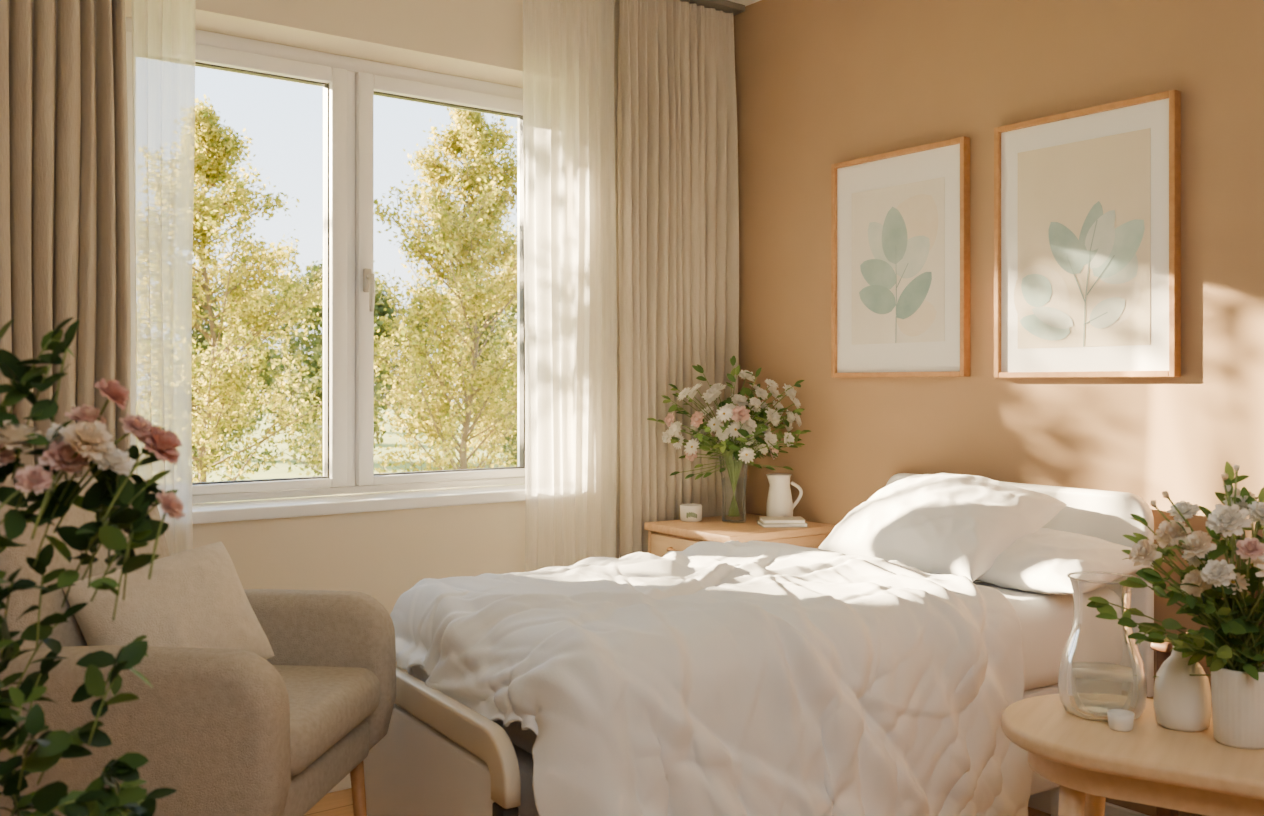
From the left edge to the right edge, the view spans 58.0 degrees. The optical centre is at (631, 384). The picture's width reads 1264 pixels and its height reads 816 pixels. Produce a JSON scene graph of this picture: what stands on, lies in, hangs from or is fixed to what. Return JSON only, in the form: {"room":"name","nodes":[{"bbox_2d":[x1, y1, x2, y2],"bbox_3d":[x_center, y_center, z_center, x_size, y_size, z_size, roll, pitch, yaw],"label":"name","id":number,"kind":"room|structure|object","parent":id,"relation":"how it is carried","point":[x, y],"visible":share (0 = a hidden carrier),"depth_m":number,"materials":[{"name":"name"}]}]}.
{"room":"care facility","nodes":[
{"label":"care facility","id":0,"kind":"room"},
{"bbox_2d":[125,0,619,671],"bbox_3d":[-1.502,-0.100,3.117,4.400,2.600,0.320,0,0,-37],"label":"wall","id":1,"kind":"structure","parent":0,"point":[381,555],"depth_m":3.50,"materials":[{"name":"beige paint"}]},
{"bbox_2d":[125,17,525,523],"bbox_3d":[-0.849,-0.328,3.546,1.460,1.415,0.290,0,0,-37],"label":"window","id":2,"kind":"structure","parent":1,"relation":"in","point":[350,85],"depth_m":3.58,"materials":[{"name":"white plastic"}]},
{"bbox_2d":[328,773,350,792],"bbox_3d":[-1.408,1.160,2.978,4.385,0.080,0.015,0,0,-37],"label":"baseboard","id":3,"kind":"structure","parent":1,"relation":"attached to","point":[345,783],"depth_m":3.38,"materials":[{"name":"white paint"}]},
{"bbox_2d":[303,788,1050,815],"bbox_3d":[0.079,1.250,1.240,4.700,0.100,5.220,0,0,-37],"label":"floor","id":4,"kind":"structure","parent":0,"point":[338,803],"depth_m":3.23,"materials":[{"name":"brown wood"}]},
{"bbox_2d":[0,472,395,815],"bbox_3d":[-0.841,0.691,2.140,0.640,1.020,0.630,0,0,7],"label":"armchair","id":5,"kind":"object","parent":4,"relation":"on","point":[235,732],"visible":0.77,"depth_m":1.85,"materials":[{"name":"fabric"}]},
{"bbox_2d":[63,542,273,658],"bbox_3d":[-0.845,0.435,2.092,0.205,0.257,0.322,0,0,35],"label":"throw cushion","id":6,"kind":"object","parent":5,"relation":"on","point":[196,597],"visible":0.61,"depth_m":2.04,"materials":[{"name":"beige fabric"}]},
{"bbox_2d":[273,665,379,776],"bbox_3d":[-0.772,0.615,2.132,0.500,0.100,0.425,0,0,7],"label":"seat cushion","id":7,"kind":"object","parent":5,"relation":"on","point":[329,704],"depth_m":2.11,"materials":[{"name":"fabric"}]},
{"bbox_2d":[645,513,834,557],"bbox_3d":[0.356,0.835,3.860,0.496,0.730,0.442,0,0,-37],"label":"nightstand","id":8,"kind":"object","parent":4,"relation":"on","point":[664,537],"visible":0.17,"depth_m":3.77,"materials":[{"name":"brown wood"}]},
{"bbox_2d":[680,504,701,521],"bbox_3d":[0.204,0.442,3.948,0.077,0.056,0.077,0,0,-37],"label":"candle jar","id":9,"kind":"object","parent":8,"relation":"on","point":[688,512],"visible":1,"depth_m":3.92,"materials":[{"name":"white ceramic"}]},
{"bbox_2d":[719,455,747,522],"bbox_3d":[0.350,0.356,3.920,0.105,0.228,0.105,0,0,-37],"label":"glass vase","id":10,"kind":"object","parent":8,"relation":"on","point":[745,466],"visible":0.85,"depth_m":3.93,"materials":[{"name":"glass"}]},
{"bbox_2d":[647,356,811,516],"bbox_3d":[0.331,0.174,3.917,0.561,0.553,0.279,0,0,0],"label":"flower bouquet","id":11,"kind":"object","parent":10,"relation":"in","point":[732,439],"visible":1,"depth_m":3.89,"materials":[{"name":"white plant"}]},
{"bbox_2d":[757,520,807,527],"bbox_3d":[0.503,0.464,3.815,0.150,0.012,0.105,0,0,-5],"label":"book","id":12,"kind":"object","parent":8,"relation":"on","point":[759,522],"visible":0.64,"depth_m":3.77,"materials":[{"name":"white paper"}]},
{"bbox_2d":[759,516,805,523],"bbox_3d":[0.503,0.452,3.815,0.140,0.012,0.100,0,0,-1],"label":"book","id":13,"kind":"object","parent":12,"relation":"on","point":[796,519],"visible":1,"depth_m":3.77,"materials":[{"name":"white paper"}]},
{"bbox_2d":[766,473,802,516],"bbox_3d":[0.518,0.389,3.936,0.111,0.162,0.096,0,0,-37],"label":"jug","id":14,"kind":"object","parent":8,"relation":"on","point":[780,503],"visible":0.8,"depth_m":3.90,"materials":[{"name":"white ceramic"}]},
{"bbox_2d":[363,473,1153,815],"bbox_3d":[0.326,0.738,2.781,1.762,0.925,0.923,0,0,-33],"label":"bed","id":15,"kind":"object","parent":4,"relation":"on","point":[437,755],"visible":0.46,"depth_m":2.56,"materials":[{"name":"white fabric"}]},
{"bbox_2d":[390,539,1026,815],"bbox_3d":[0.128,0.765,2.622,1.220,0.689,1.031,0,0,-33],"label":"duvet","id":16,"kind":"object","parent":15,"relation":"on","point":[747,677],"visible":0.98,"depth_m":2.27,"materials":[{"name":"white fabric"}]},
{"bbox_2d":[818,473,1066,580],"bbox_3d":[0.826,0.367,3.084,0.372,0.251,0.538,0,0,-34],"label":"pillow","id":17,"kind":"object","parent":15,"relation":"on","point":[939,523],"visible":0.9,"depth_m":2.95,"materials":[{"name":"white fabric"}]},
{"bbox_2d":[976,528,1151,594],"bbox_3d":[1.029,0.439,2.904,0.328,0.137,0.488,0,0,-32],"label":"pillow","id":18,"kind":"object","parent":15,"relation":"on","point":[1041,561],"visible":0.57,"depth_m":2.75,"materials":[{"name":"white fabric"}]},
{"bbox_2d":[1001,693,1263,815],"bbox_3d":[1.054,0.890,1.823,0.900,0.621,0.400,0,0,32],"label":"side table","id":19,"kind":"object","parent":4,"relation":"on","point":[1153,764],"visible":0.86,"depth_m":1.83,"materials":[{"name":"brown wood"}]},
{"bbox_2d":[1058,571,1146,721],"bbox_3d":[0.830,0.459,2.015,0.146,0.242,0.146,0,0,-37],"label":"glass carafe","id":20,"kind":"object","parent":19,"relation":"on","point":[1087,710],"visible":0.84,"depth_m":2.00,"materials":[{"name":"glass"}]},
{"bbox_2d":[1107,709,1134,731],"bbox_3d":[0.824,0.566,1.923,0.043,0.028,0.043,0,0,-37],"label":"cup","id":21,"kind":"object","parent":19,"relation":"on","point":[1120,720],"visible":1,"depth_m":1.91,"materials":[{"name":"white ceramic"}]},
{"bbox_2d":[1153,646,1210,731],"bbox_3d":[0.936,0.506,1.940,0.089,0.148,0.089,0,0,-37],"label":"bud vase","id":22,"kind":"object","parent":19,"relation":"on","point":[1181,701],"visible":0.77,"depth_m":1.91,"materials":[{"name":"white ceramic"}]},
{"bbox_2d":[1211,664,1263,749],"bbox_3d":[0.990,0.518,1.851,0.090,0.124,0.090,0,0,-37],"label":"flower pot","id":23,"kind":"object","parent":19,"relation":"on","point":[1237,698],"visible":0.86,"depth_m":1.82,"materials":[{"name":"white ceramic"}]},
{"bbox_2d":[1086,461,1263,680],"bbox_3d":[0.991,0.337,1.849,0.479,0.427,0.313,0,0,0],"label":"flower bouquet","id":24,"kind":"object","parent":23,"relation":"in","point":[1235,619],"visible":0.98,"depth_m":1.81,"materials":[{"name":"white plant"}]},
{"bbox_3d":[-0.620,0.875,1.100,0.240,0.650,0.240,0,0,-37],"label":"floor vase","id":25,"kind":"object","parent":4,"relation":"on","visible":0},
{"bbox_2d":[0,317,185,815],"bbox_3d":[-0.630,0.233,1.121,0.393,0.599,0.283,0,0,-4],"label":"flower arrangement","id":26,"kind":"object","parent":25,"relation":"on","point":[72,447],"visible":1,"depth_m":1.10,"materials":[{"name":"green plant"}]},
{"bbox_2d":[727,0,760,5],"bbox_3d":[0.079,-1.450,1.240,4.700,0.100,5.220,0,0,-37],"label":"ceiling","id":27,"kind":"structure","parent":0,"point":[743,2],"depth_m":4.17,"materials":[{"name":"white paint"}]},
{"bbox_2d":[680,0,744,15],"bbox_3d":[-0.766,-1.387,3.374,2.888,0.024,0.085,0,0,-37],"label":"rail","id":28,"kind":"object","parent":27,"relation":"attached to","point":[726,6],"visible":0.76,"depth_m":4.15,"materials":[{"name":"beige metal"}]},
{"bbox_2d":[0,0,130,486],"bbox_3d":[-1.575,-0.101,2.774,0.672,2.542,0.064,0,0,-37],"label":"curtain","id":29,"kind":"object","parent":28,"relation":"hanging from","point":[65,213],"visible":0.55,"depth_m":2.87,"materials":[{"name":"beige fabric"}]},
{"bbox_2d":[131,0,194,555],"bbox_3d":[-1.241,-0.101,3.032,0.169,2.542,0.031,0,0,-37],"label":"sheer curtain","id":30,"kind":"object","parent":28,"relation":"hanging from","point":[163,31],"visible":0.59,"depth_m":3.03,"materials":[{"name":"white fabric"}]},
{"bbox_2d":[523,0,616,570],"bbox_3d":[-0.203,-0.101,3.805,0.377,2.542,0.030,0,0,-37],"label":"sheer curtain","id":31,"kind":"object","parent":28,"relation":"hanging from","point":[569,126],"visible":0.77,"depth_m":3.80,"materials":[{"name":"white fabric"}]},
{"bbox_2d":[617,0,738,557],"bbox_3d":[0.173,-0.101,4.071,0.537,2.542,0.060,0,0,-37],"label":"curtain","id":32,"kind":"object","parent":28,"relation":"hanging from","point":[677,129],"visible":0.68,"depth_m":4.04,"materials":[{"name":"beige fabric"}]},
{"bbox_2d":[733,0,1263,815],"bbox_3d":[1.846,-0.100,2.551,0.300,2.600,5.220,0,0,-37],"label":"wall","id":33,"kind":"structure","parent":0,"point":[820,84],"depth_m":3.38,"materials":[{"name":"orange paint"}]},
{"bbox_2d":[831,136,969,377],"bbox_3d":[0.841,-0.383,3.624,0.032,0.716,0.538,0,0,-37],"label":"framed picture","id":34,"kind":"object","parent":33,"relation":"attached to","point":[900,219],"visible":1,"depth_m":3.60,"materials":[{"name":"brown wood"}]},
{"bbox_2d":[852,177,944,344],"bbox_3d":[0.838,-0.383,3.622,0.003,0.500,0.376,0,0,-37],"label":"art print","id":35,"kind":"object","parent":34,"relation":"attached to","point":[898,225],"depth_m":3.61,"materials":[{"name":"beige paper"}]},
{"bbox_2d":[1013,789,1148,815],"bbox_3d":[1.815,1.160,2.329,0.015,0.080,4.900,0,0,-37],"label":"baseboard","id":36,"kind":"structure","parent":33,"relation":"attached to","point":[1041,801],"depth_m":3.19,"materials":[{"name":"white paint"}]},
{"bbox_2d":[994,89,1180,377],"bbox_3d":[1.224,-0.384,3.109,0.032,0.727,0.538,0,0,-37],"label":"framed picture","id":37,"kind":"object","parent":33,"relation":"attached to","point":[1087,201],"visible":1,"depth_m":3.08,"materials":[{"name":"brown wood"}]},
{"bbox_2d":[1014,128,1150,348],"bbox_3d":[1.217,-0.384,3.111,0.003,0.560,0.407,0,0,-37],"label":"art print","id":38,"kind":"object","parent":37,"relation":"attached to","point":[1082,202],"depth_m":3.10,"materials":[{"name":"beige paper"}]},
{"label":"outside","id":39,"kind":"structure","parent":0,"visible":0},
{"bbox_2d":[192,404,517,502],"bbox_3d":[-18.621,1.700,46.630,140.000,0.001,89.400,0,0,-37],"label":"lawn","id":40,"kind":"structure","parent":39,"point":[273,473],"depth_m":27.13,"materials":[{"name":"green plant"}]},
{"bbox_2d":[192,270,262,453],"bbox_3d":[-9.871,-0.591,25.830,2.414,4.590,3.979,0,0,-37],"label":"tree","id":41,"kind":"object","parent":40,"relation":"on","point":[196,333],"visible":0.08,"depth_m":25.56,"materials":[{"name":"green plant"}]},
{"bbox_2d":[195,270,288,441],"bbox_3d":[-11.872,-0.924,33.945,3.286,5.255,2.688,0,0,-9],"label":"tree","id":42,"kind":"object","parent":40,"relation":"on","point":[275,356],"visible":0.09,"depth_m":33.83,"materials":[{"name":"green plant"}]},
{"bbox_2d":[192,331,303,481],"bbox_3d":[-6.065,0.435,16.565,2.571,2.532,1.968,0,0,-13],"label":"bush","id":43,"kind":"object","parent":40,"relation":"on","point":[194,448],"visible":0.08,"depth_m":16.50,"materials":[{"name":"green plant"}]},
{"bbox_2d":[241,272,321,430],"bbox_3d":[-12.729,-1.216,41.769,3.105,5.845,2.944,0,0,10],"label":"tree","id":44,"kind":"object","parent":40,"relation":"on","point":[292,346],"visible":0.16,"depth_m":41.66,"materials":[{"name":"green plant"}]},
{"bbox_2d":[192,94,410,503],"bbox_3d":[-4.242,-0.563,11.312,4.026,4.533,3.140,0,0,2],"label":"tree","id":45,"kind":"object","parent":40,"relation":"on","point":[212,153],"visible":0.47,"depth_m":11.13,"materials":[{"name":"green plant"}]},
{"bbox_2d":[260,259,407,445],"bbox_3d":[-6.791,-0.632,26.182,3.609,4.672,3.230,0,0,-37],"label":"tree","id":46,"kind":"object","parent":40,"relation":"on","point":[318,342],"visible":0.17,"depth_m":25.54,"materials":[{"name":"green plant"}]},
{"bbox_2d":[276,333,396,476],"bbox_3d":[-4.670,0.406,18.410,1.904,2.592,2.269,0,0,-26],"label":"bush","id":47,"kind":"object","parent":40,"relation":"on","point":[319,387],"visible":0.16,"depth_m":18.27,"materials":[{"name":"green plant"}]},
{"bbox_2d":[278,107,516,493],"bbox_3d":[-1.579,-0.569,11.164,3.258,4.545,2.596,0,0,-44],"label":"tree","id":48,"kind":"object","parent":40,"relation":"on","point":[463,238],"visible":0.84,"depth_m":10.72,"materials":[{"name":"green plant"}]},
{"bbox_2d":[374,271,426,441],"bbox_3d":[-7.476,-0.828,33.617,3.893,5.064,2.685,0,0,43],"label":"tree","id":49,"kind":"object","parent":40,"relation":"on","point":[379,304],"visible":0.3,"depth_m":33.60,"materials":[{"name":"green plant"}]},
{"bbox_2d":[375,277,455,419],"bbox_3d":[-7.976,-1.164,42.930,3.543,5.740,2.976,0,0,-37],"label":"tree","id":50,"kind":"object","parent":40,"relation":"on","point":[438,287],"visible":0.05,"depth_m":42.80,"materials":[{"name":"green plant"}]},
{"bbox_2d":[391,275,515,453],"bbox_3d":[-3.768,-0.466,26.125,3.417,4.340,2.452,0,0,0],"label":"tree","id":51,"kind":"object","parent":40,"relation":"on","point":[436,282],"visible":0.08,"depth_m":25.84,"materials":[{"name":"green plant"}]},
{"bbox_2d":[473,314,516,466],"bbox_3d":[-1.731,0.297,18.118,2.141,2.809,2.025,0,0,42],"label":"bush","id":52,"kind":"object","parent":40,"relation":"on","point":[514,441],"visible":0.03,"depth_m":17.83,"materials":[{"name":"green plant"}]},
{"bbox_2d":[491,249,516,341],"bbox_3d":[-3.151,-1.316,33.785,3.266,6.041,3.291,0,0,-37],"label":"tree","id":53,"kind":"object","parent":40,"relation":"on","point":[513,312],"visible":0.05,"depth_m":33.46,"materials":[{"name":"green plant"}]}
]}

